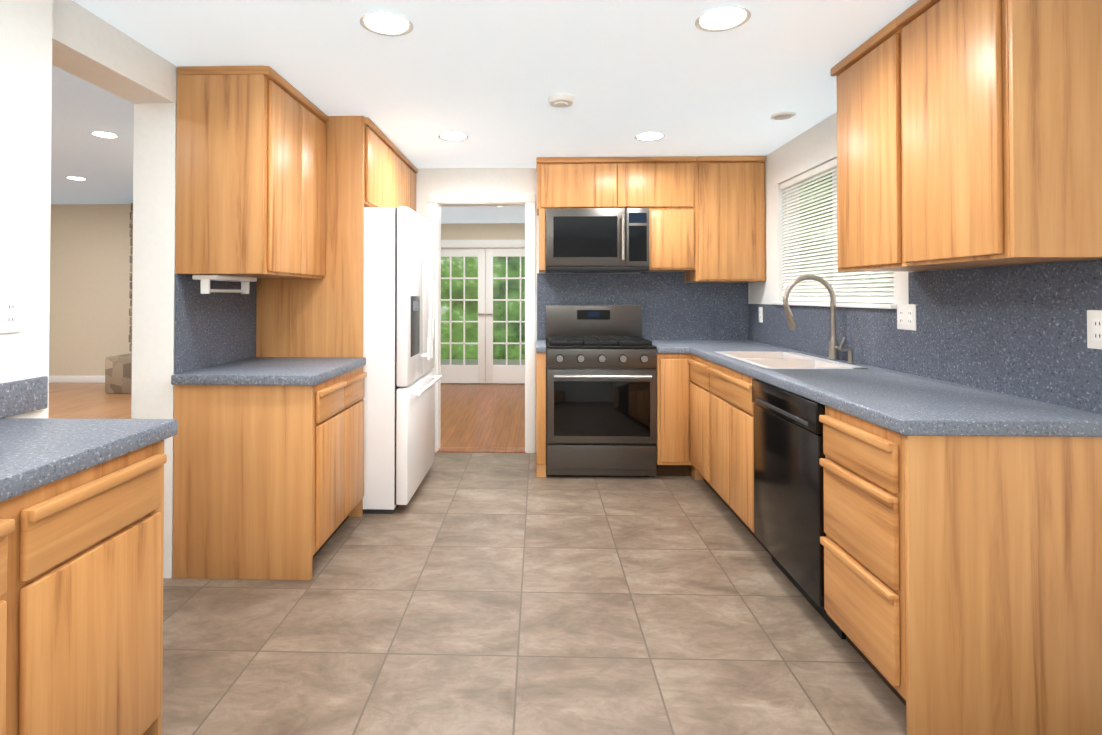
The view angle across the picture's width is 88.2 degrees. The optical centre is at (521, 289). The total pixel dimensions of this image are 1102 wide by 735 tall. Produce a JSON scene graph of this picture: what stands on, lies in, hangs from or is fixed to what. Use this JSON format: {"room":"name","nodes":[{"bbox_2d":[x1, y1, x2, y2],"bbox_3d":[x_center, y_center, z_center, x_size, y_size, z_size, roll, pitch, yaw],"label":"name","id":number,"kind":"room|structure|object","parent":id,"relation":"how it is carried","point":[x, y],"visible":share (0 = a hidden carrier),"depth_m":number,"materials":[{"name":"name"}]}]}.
{"room":"kitchen","nodes":[
{"label":"kitchen","id":0,"kind":"room"},
{"bbox_2d":[0,0,52,417],"bbox_3d":[-1.687,-0.039,0.050,0.280,2.600,3.510,0,-1,2],"label":"wall","id":1,"kind":"structure","parent":0,"point":[25,103],"depth_m":1.72,"materials":[{"name":"white paint"}]},
{"bbox_2d":[0,293,20,333],"bbox_3d":[-1.495,0.070,1.659,0.008,0.116,0.072,0,-1,2],"label":"electrical outlet","id":2,"kind":"object","parent":1,"relation":"attached to","point":[10,312],"visible":1,"depth_m":1.66,"materials":[{"name":"white plastic"}]},
{"bbox_2d":[0,376,47,415],"bbox_3d":[-1.531,0.304,0.282,0.014,0.100,2.990,0,-1,2],"label":"backsplash","id":3,"kind":"structure","parent":1,"relation":"attached to","point":[18,397],"depth_m":1.69,"materials":[{"name":"grey stone"}]},
{"bbox_2d":[51,65,133,203],"bbox_3d":[-5.016,-1.329,3.362,6.570,0.060,10.200,0,-1,2],"label":"ceiling","id":4,"kind":"structure","parent":0,"point":[82,109],"depth_m":5.03,"materials":[{"name":"white paint"}]},
{"bbox_2d":[65,177,86,180],"bbox_3d":[-5.068,-1.258,6.464,0.200,0.006,0.200,0,-1,2],"label":"recessed light","id":5,"kind":"object","parent":4,"relation":"in","point":[77,178],"visible":0.96,"depth_m":6.45,"materials":[{"name":"white"}]},
{"bbox_2d":[90,132,118,138],"bbox_3d":[-3.460,-1.279,4.715,0.200,0.006,0.200,0,-1,2],"label":"recessed light","id":6,"kind":"object","parent":4,"relation":"in","point":[104,135],"visible":0.92,"depth_m":4.72,"materials":[{"name":"white"}]},
{"bbox_2d":[52,0,176,577],"bbox_3d":[-1.638,-0.001,3.220,0.190,2.600,2.830,0,-1,2],"label":"wall","id":7,"kind":"structure","parent":0,"point":[154,234],"depth_m":2.55,"materials":[{"name":"white paint"}]},
{"bbox_2d":[174,274,256,373],"bbox_3d":[-1.544,0.160,2.912,0.011,0.450,0.719,0,-1,2],"label":"backsplash","id":8,"kind":"structure","parent":7,"relation":"attached to","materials":[{"name":"stone"}]},
{"bbox_2d":[175,65,328,278],"bbox_3d":[-1.334,-0.534,2.912,0.428,0.938,0.723,0,-1,2],"label":"upper cabinet","id":9,"kind":"object","parent":7,"relation":"attached to","point":[250,171],"visible":1,"depth_m":2.56,"materials":[{"name":"brown wood"}]},
{"bbox_2d":[192,275,256,293],"bbox_3d":[-1.446,-0.020,2.784,0.120,0.088,0.370,0,-1,2],"label":"paper towel holder","id":10,"kind":"object","parent":9,"relation":"attached to","point":[207,279],"visible":1,"depth_m":2.71,"materials":[{"name":"white plastic"}]},
{"bbox_2d":[49,204,524,375],"bbox_3d":[-2.963,0.060,8.261,10.080,2.600,0.150,0,-1,2],"label":"wall","id":11,"kind":"structure","parent":0,"point":[90,299],"depth_m":8.28,"materials":[{"name":"beige paint"}]},
{"bbox_2d":[49,376,104,382],"bbox_3d":[-5.423,1.310,8.236,5.164,0.100,0.016,0,-1,2],"label":"baseboard","id":12,"kind":"structure","parent":11,"relation":"attached to","point":[76,379],"depth_m":8.25,"materials":[{"name":"white wood"}]},
{"bbox_2d":[441,240,524,382],"bbox_3d":[-0.520,0.326,8.172,1.840,2.065,0.156,0,-1,2],"label":"french door","id":13,"kind":"structure","parent":11,"relation":"in","point":[471,373],"depth_m":8.14,"materials":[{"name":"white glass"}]},
{"bbox_2d":[48,382,906,734],"bbox_3d":[-3.177,1.327,3.275,10.250,0.066,10.200,0,-1,2],"label":"floor","id":14,"kind":"structure","parent":0,"point":[462,593],"depth_m":2.19,"materials":[{"name":"tile"}]},
{"bbox_2d":[0,488,31,734],"bbox_3d":[-1.260,0.839,0.902,0.515,0.864,0.450,0,-1,2],"label":"base cabinet","id":15,"kind":"object","parent":14,"relation":"on","point":[15,508],"depth_m":1.14,"materials":[{"name":"brown wood"}]},
{"bbox_2d":[28,432,177,734],"bbox_3d":[-1.246,0.845,1.361,0.515,0.864,0.468,0,-1,2],"label":"base cabinet","id":16,"kind":"object","parent":14,"relation":"on","point":[81,564],"depth_m":1.34,"materials":[{"name":"brown wood"}]},
{"bbox_2d":[0,416,177,495],"bbox_3d":[-1.279,0.375,0.203,0.517,0.045,2.850,0,-1,2],"label":"countertop","id":17,"kind":"structure","parent":16,"relation":"on","point":[32,450],"depth_m":1.38,"materials":[{"name":"grey stone"}]},
{"bbox_2d":[105,203,132,393],"bbox_3d":[-4.546,0.055,7.757,1.653,2.598,0.948,0,-1,2],"label":"stone fireplace","id":18,"kind":"object","parent":14,"relation":"on","point":[118,374],"visible":0.08,"depth_m":7.29,"materials":[{"name":"beige stone"}]},
{"bbox_2d":[171,274,366,579],"bbox_3d":[-1.219,0.615,2.883,0.661,1.360,0.746,0,-1,2],"label":"cabinet","id":19,"kind":"object","parent":14,"relation":"on","point":[268,481],"visible":0.98,"depth_m":2.54,"materials":[{"name":"brown wood"}]},
{"bbox_2d":[256,116,417,516],"bbox_3d":[-1.190,0.159,3.939,0.654,2.298,1.354,0,-1,2],"label":"surround","id":20,"kind":"object","parent":14,"relation":"on","point":[369,163],"visible":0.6,"depth_m":3.27,"materials":[{"name":"brown wood"}]},
{"bbox_2d":[363,206,441,513],"bbox_3d":[-1.032,0.415,3.714,0.912,1.780,0.860,0,-1,2],"label":"fridge","id":21,"kind":"object","parent":14,"relation":"on","point":[401,379],"visible":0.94,"depth_m":3.28,"materials":[{"name":"white metal"}]},
{"bbox_2d":[536,340,545,477],"bbox_3d":[0.143,0.857,4.239,0.069,0.910,0.658,0,-1,2],"label":"base cabinet","id":22,"kind":"object","parent":14,"relation":"on","point":[540,408],"visible":1,"depth_m":3.93,"materials":[{"name":"brown wood"}]},
{"bbox_2d":[546,305,656,476],"bbox_3d":[0.558,0.716,4.188,0.756,1.190,0.708,0,-1,2],"label":"range","id":23,"kind":"object","parent":14,"relation":"on","point":[601,395],"visible":1,"depth_m":3.90,"materials":[{"name":"metal"}]},
{"bbox_2d":[656,356,688,475],"bbox_3d":[1.060,0.879,4.213,0.235,0.864,0.656,0,-1,2],"label":"base cabinet","id":24,"kind":"object","parent":14,"relation":"on","point":[672,381],"depth_m":3.89,"materials":[{"name":"brown wood"}]},
{"bbox_2d":[689,372,771,555],"bbox_3d":[1.454,0.868,3.307,0.646,0.864,1.169,0,-1,2],"label":"base cabinet","id":25,"kind":"object","parent":14,"relation":"on","point":[721,422],"depth_m":3.17,"materials":[{"name":"brown wood"}]},
{"bbox_2d":[752,379,845,639],"bbox_3d":[1.377,0.857,2.400,0.574,0.864,0.638,0,-1,2],"label":"dishwasher","id":26,"kind":"object","parent":14,"relation":"on","point":[788,489],"visible":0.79,"depth_m":2.32,"materials":[{"name":"black metal"}]},
{"bbox_2d":[819,436,1101,734],"bbox_3d":[1.411,0.850,1.839,0.646,0.864,0.468,0,-1,2],"label":"base cabinet","id":27,"kind":"object","parent":14,"relation":"on","point":[961,464],"depth_m":1.61,"materials":[{"name":"brown wood"}]},
{"bbox_2d":[650,340,1101,439],"bbox_3d":[1.339,0.408,3.067,0.862,0.049,2.941,0,-1,2],"label":"countertop","id":28,"kind":"structure","parent":27,"relation":"on","point":[870,400],"depth_m":1.96,"materials":[{"name":"stone"}]},
{"bbox_2d":[721,352,864,367],"bbox_3d":[1.431,0.481,3.128,0.484,0.194,0.825,0,-1,2],"label":"sink","id":29,"kind":"object","parent":28,"relation":"in","point":[762,359],"depth_m":3.11,"materials":[{"name":"white ceramic"}]},
{"bbox_2d":[781,276,848,359],"bbox_3d":[1.596,0.158,3.105,0.295,0.452,0.105,0,-1,2],"label":"faucet","id":30,"kind":"object","parent":28,"relation":"on","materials":[{"name":"silver metal"}]},
{"bbox_2d":[841,349,854,362],"bbox_3d":[1.695,0.345,2.951,0.068,0.073,0.040,0,-1,2],"label":"soap dispenser","id":31,"kind":"object","parent":28,"relation":"on","point":[850,351],"depth_m":2.94,"materials":[{"name":"silver metal"}]},
{"bbox_2d":[73,0,917,222],"bbox_3d":[0.107,-1.031,3.205,3.680,0.060,10.200,0,-1,2],"label":"ceiling","id":32,"kind":"structure","parent":0,"point":[488,78],"depth_m":2.55,"materials":[{"name":"white paint"}]},
{"bbox_2d":[359,12,412,36],"bbox_3d":[-0.514,-1.010,2.163,0.200,0.006,0.200,0,-1,2],"label":"recessed light","id":33,"kind":"object","parent":32,"relation":"in","point":[390,24],"visible":1,"depth_m":2.17,"materials":[{"name":"white"}]},
{"bbox_2d":[438,133,468,140],"bbox_3d":[-0.445,-0.991,3.692,0.200,0.006,0.200,0,-1,2],"label":"recessed light","id":34,"kind":"object","parent":32,"relation":"in","point":[452,136],"visible":0.94,"depth_m":3.70,"materials":[{"name":"white"}]},
{"bbox_2d":[548,93,573,107],"bbox_3d":[0.207,-0.984,2.982,0.136,0.037,0.136,0,-1,2],"label":"smoke detector","id":35,"kind":"object","parent":32,"relation":"attached to","point":[562,100],"visible":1,"depth_m":2.95,"materials":[{"name":"white plastic"}]},
{"bbox_2d":[634,133,664,140],"bbox_3d":[0.832,-0.991,3.694,0.200,0.006,0.200,0,-1,2],"label":"recessed light","id":36,"kind":"object","parent":32,"relation":"in","point":[649,137],"visible":0.94,"depth_m":3.71,"materials":[{"name":"white"}]},
{"bbox_2d":[695,6,750,31],"bbox_3d":[0.751,-1.010,2.126,0.200,0.006,0.200,0,-1,2],"label":"recessed light","id":37,"kind":"object","parent":32,"relation":"in","point":[720,19],"visible":1,"depth_m":2.13,"materials":[{"name":"white"}]},
{"bbox_2d":[770,111,795,120],"bbox_3d":[1.499,-0.993,3.264,0.136,0.014,0.136,0,-1,2],"label":"detector","id":38,"kind":"object","parent":32,"relation":"attached to","point":[784,115],"visible":0.98,"depth_m":3.24,"materials":[{"name":"white plastic"}]},
{"bbox_2d":[415,167,749,452],"bbox_3d":[-0.570,0.017,4.664,4.780,2.600,0.120,0,-1,2],"label":"wall","id":39,"kind":"structure","parent":0,"point":[476,180],"depth_m":4.61,"materials":[{"name":"white paint"}]},
{"bbox_2d":[427,193,534,452],"bbox_3d":[-0.324,0.271,4.661,0.874,2.092,0.167,0,-1,2],"label":"door frame","id":40,"kind":"structure","parent":39,"relation":"attached to","point":[437,202],"depth_m":4.58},
{"bbox_2d":[536,156,699,215],"bbox_3d":[0.708,-0.791,4.398,1.180,0.388,0.346,0,-1,2],"label":"upper cabinet","id":41,"kind":"object","parent":39,"relation":"attached to","point":[659,183],"depth_m":4.23,"materials":[{"name":"brown wood"}]},
{"bbox_2d":[545,208,649,272],"bbox_3d":[0.562,-0.362,4.348,0.758,0.460,0.444,0,-1,2],"label":"microwave","id":42,"kind":"object","parent":41,"relation":"attached to","point":[596,240],"visible":1,"depth_m":4.17,"materials":[{"name":"metal"}]},
{"bbox_2d":[646,208,699,271],"bbox_3d":[1.122,-0.369,4.381,0.351,0.455,0.346,0,-1,2],"label":"upper cabinet","id":43,"kind":"object","parent":39,"relation":"attached to","point":[674,237],"depth_m":4.21,"materials":[{"name":"brown wood"}]},
{"bbox_2d":[685,156,765,281],"bbox_3d":[1.553,-0.521,4.370,0.511,0.928,0.346,0,-1,2],"label":"upper cabinet","id":44,"kind":"object","parent":39,"relation":"attached to","point":[706,218],"depth_m":4.20,"materials":[{"name":"brown wood"}]},
{"bbox_2d":[750,112,1101,308],"bbox_3d":[1.800,0.128,1.435,0.150,2.300,6.490,0,-1,2],"label":"wall","id":45,"kind":"structure","parent":0,"point":[813,147],"depth_m":3.99,"materials":[{"name":"white paint"}]},
{"bbox_2d":[759,307,762,322],"bbox_3d":[1.791,0.192,4.261,0.008,0.115,0.070,0,-1,2],"label":"electrical outlet","id":46,"kind":"object","parent":45,"relation":"attached to","point":[760,314],"visible":1,"depth_m":4.24,"materials":[{"name":"white plastic"}]},
{"bbox_2d":[537,260,1101,413],"bbox_3d":[0.925,0.117,3.090,1.692,0.542,2.926,0,-1,2],"label":"backsplash","id":47,"kind":"structure","parent":45,"relation":"attached to","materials":[{"name":"stone"}]},
{"bbox_2d":[897,304,916,330],"bbox_3d":[1.741,0.126,2.573,0.008,0.116,0.130,0,-1,2],"label":"electrical outlet","id":48,"kind":"object","parent":47,"relation":"attached to","point":[906,316],"visible":0.98,"depth_m":2.57,"materials":[{"name":"white plastic"}]},
{"bbox_2d":[1087,310,1101,348],"bbox_3d":[1.715,0.121,1.688,0.008,0.116,0.072,0,-1,2],"label":"electrical outlet","id":49,"kind":"object","parent":47,"relation":"attached to","point":[1094,329],"visible":1,"depth_m":1.70,"materials":[{"name":"white plastic"}]},
{"bbox_2d":[772,169,896,308],"bbox_3d":[1.820,-0.324,3.346,0.145,0.850,1.360,0,-1,2],"label":"window","id":50,"kind":"structure","parent":45,"relation":"in","point":[859,305],"depth_m":3.42,"materials":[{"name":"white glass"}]},
{"bbox_2d":[780,158,893,302],"bbox_3d":[1.813,-0.335,3.346,0.038,0.820,1.280,0,-1,2],"label":"window blind","id":51,"kind":"object","parent":50,"relation":"attached to","point":[843,291],"visible":0.42,"depth_m":3.46,"materials":[{"name":"white plastic"}]},
{"bbox_2d":[830,0,1101,271],"bbox_3d":[1.564,-0.549,2.093,0.354,0.928,0.965,0,-1,2],"label":"upper cabinet","id":52,"kind":"object","parent":45,"relation":"attached to","point":[969,133],"visible":1,"depth_m":1.75,"materials":[{"name":"brown wood"}]},
{"label":"outside","id":53,"kind":"structure","parent":0,"visible":0},
{"bbox_2d":[441,359,524,381],"bbox_3d":[-0.442,1.434,5.243,13.000,0.180,12.500,0,-1,2],"label":"patio","id":54,"kind":"structure","parent":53,"point":[455,362],"depth_m":10.94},
{"bbox_2d":[441,173,832,358],"bbox_3d":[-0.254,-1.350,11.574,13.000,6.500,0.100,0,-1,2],"label":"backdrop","id":55,"kind":"structure","parent":53,"point":[458,269],"depth_m":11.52,"materials":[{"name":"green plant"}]},
{"bbox_2d":[846,272,893,291],"bbox_3d":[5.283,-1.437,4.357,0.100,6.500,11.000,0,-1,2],"label":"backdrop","id":56,"kind":"structure","parent":53,"point":[872,282],"depth_m":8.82,"materials":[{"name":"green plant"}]}
]}

